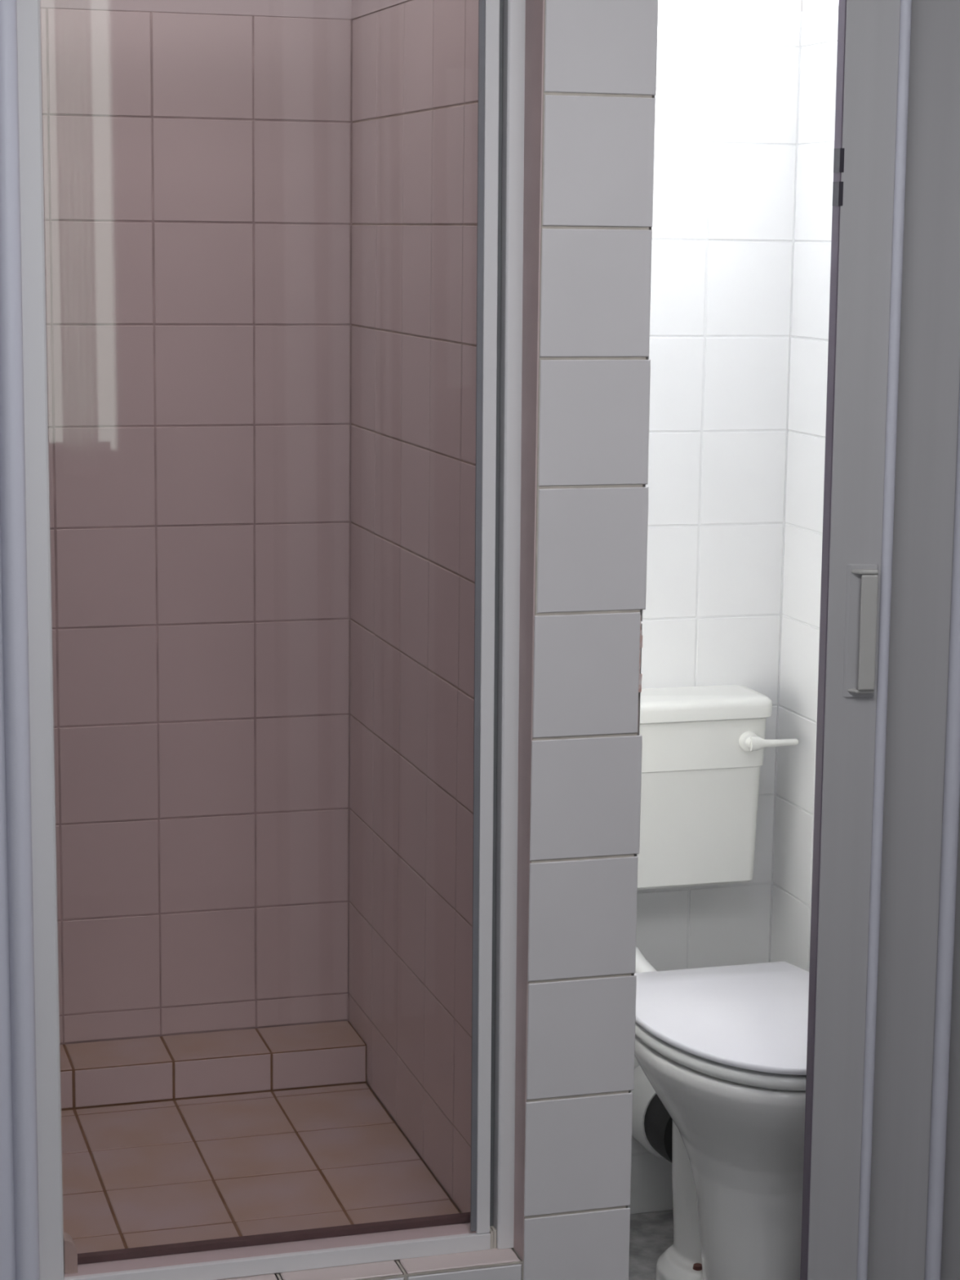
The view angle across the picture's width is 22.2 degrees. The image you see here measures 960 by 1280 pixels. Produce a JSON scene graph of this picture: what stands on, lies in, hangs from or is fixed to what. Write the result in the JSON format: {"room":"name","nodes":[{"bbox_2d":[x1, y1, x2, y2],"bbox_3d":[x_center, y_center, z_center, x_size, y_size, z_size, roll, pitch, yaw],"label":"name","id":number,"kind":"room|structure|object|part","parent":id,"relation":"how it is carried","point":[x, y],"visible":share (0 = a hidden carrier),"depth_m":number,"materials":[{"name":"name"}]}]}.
{"room":"bathroom","nodes":[
{"label":"bathroom","id":0,"kind":"room"},
{"bbox_2d":[0,506,15,1279],"bbox_3d":[-1.532,-0.120,3.008,1.788,2.500,1.087,-2,10,-16],"label":"wall","id":1,"kind":"structure","parent":0,"point":[7,1243],"depth_m":2.83,"materials":[{"name":"white paint"}]},
{"bbox_2d":[0,0,39,1279],"bbox_3d":[-0.537,-0.063,2.773,0.038,2.490,0.095,-2,10,-16],"label":"trim","id":2,"kind":"structure","parent":1,"relation":"attached to","point":[12,456],"depth_m":2.75,"materials":[{"name":"white paint"}]},
{"bbox_2d":[217,1247,523,1279],"bbox_3d":[-0.255,0.966,3.060,0.612,0.373,0.104,-2,10,-16],"label":"shower curb","id":3,"kind":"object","parent":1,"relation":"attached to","point":[495,1264],"depth_m":3.05,"materials":[{"name":"tile"}]},
{"bbox_2d":[16,0,525,1279],"bbox_3d":[-0.252,-0.075,2.920,0.612,1.730,0.060,-2,9,-16],"label":"shower door","id":4,"kind":"structure","parent":3,"relation":"on","point":[489,1224],"depth_m":2.95,"materials":[{"name":"white metal"}]},
{"bbox_3d":[-0.248,-0.065,2.906,0.520,1.669,0.005,-2,9,-16],"label":"glass pane","id":5,"kind":"part","parent":4,"relation":"part of","materials":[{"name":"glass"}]},
{"bbox_3d":[-0.252,0.769,3.048,0.538,0.021,0.056,-2,9,-16],"label":"sill","id":6,"kind":"part","parent":4,"relation":"part of","materials":[{"name":"white metal"}]},
{"bbox_2d":[59,1021,460,1253],"bbox_3d":[-0.389,0.884,3.502,0.612,0.386,0.832,-2,10,-16],"label":"floor","id":7,"kind":"structure","parent":0,"point":[192,1137],"depth_m":3.59,"materials":[{"name":"tile"}]},
{"bbox_2d":[40,0,802,1214],"bbox_3d":[-0.171,-0.251,3.894,1.610,2.500,0.150,-2,10,-16],"label":"wall","id":8,"kind":"structure","parent":0,"point":[198,153],"depth_m":3.79,"materials":[{"name":"tile"}]},
{"bbox_2d":[348,0,657,1279],"bbox_3d":[0.000,-0.163,3.385,0.144,2.500,0.940,-2,10,-16],"label":"wall","id":9,"kind":"structure","parent":0,"point":[590,65],"depth_m":3.07,"materials":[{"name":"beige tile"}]},
{"bbox_2d":[628,1209,673,1279],"bbox_3d":[0.329,1.062,3.721,0.597,0.021,0.889,-2,10,-16],"label":"floor","id":10,"kind":"structure","parent":0,"point":[651,1233],"depth_m":4.05,"materials":[{"name":"stone"}]},
{"bbox_2d":[631,684,808,1279],"bbox_3d":[0.319,0.587,3.739,0.533,0.910,0.703,-2,10,-16],"label":"toilet","id":11,"kind":"object","parent":10,"relation":"on","point":[718,1091],"visible":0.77,"depth_m":3.72,"materials":[{"name":"white ceramic"}]},
{"bbox_3d":[0.226,0.109,3.930,0.494,0.034,0.125,-2,10,-16],"label":"cistern lid","id":12,"kind":"part","parent":11,"relation":"part of","materials":[{"name":"white ceramic"}]},
{"bbox_3d":[0.406,0.821,3.720,0.355,0.458,0.524,-2,10,-16],"label":"bowl","id":13,"kind":"part","parent":11,"relation":"part of","materials":[{"name":"white ceramic"}]},
{"bbox_3d":[0.415,0.586,3.659,0.361,0.021,0.488,-2,10,-16],"label":"seat","id":14,"kind":"part","parent":11,"relation":"part of","materials":[{"name":"white plastic"}]},
{"bbox_3d":[0.416,0.566,3.655,0.362,0.012,0.489,-2,10,-16],"label":"lid","id":15,"kind":"part","parent":11,"relation":"part of","materials":[{"name":"white plastic"}]},
{"bbox_3d":[0.467,0.164,3.942,0.094,0.033,0.028,-2,10,-16],"label":"flush lever","id":16,"kind":"part","parent":11,"relation":"part of","materials":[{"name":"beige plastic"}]},
{"bbox_2d":[768,0,838,971],"bbox_3d":[0.984,-0.211,3.744,0.766,2.500,1.107,-2,10,-16],"label":"wall","id":17,"kind":"structure","parent":0,"point":[805,454],"depth_m":3.95,"materials":[{"name":"white tile"}]},
{"bbox_2d":[800,0,959,1279],"bbox_3d":[0.487,0.100,3.114,0.582,2.060,0.086,-2,10,-16],"label":"door","id":18,"kind":"structure","parent":17,"relation":"in","point":[881,1189],"depth_m":3.11,"materials":[{"name":"grey plastic"}]},
{"bbox_3d":[0.466,0.123,3.103,0.084,2.018,0.025,0,10,-3],"label":"lead panel","id":19,"kind":"part","parent":18,"relation":"part of","materials":[{"name":"grey plastic"}]},
{"bbox_3d":[0.479,-0.011,3.069,0.041,0.170,0.003,0,9,-3],"label":"handle","id":20,"kind":"part","parent":18,"relation":"part of","materials":[{"name":"grey plastic"}]},
{"bbox_3d":[0.562,0.116,3.149,0.066,2.018,0.067,-2,10,-16],"label":"fold panel","id":21,"kind":"part","parent":18,"relation":"part of","materials":[{"name":"grey plastic"}]},
{"bbox_3d":[0.650,0.112,3.175,0.017,2.018,0.077,-8,13,-43],"label":"fold panel","id":22,"kind":"part","parent":18,"relation":"part of","materials":[{"name":"grey plastic"}]}
]}

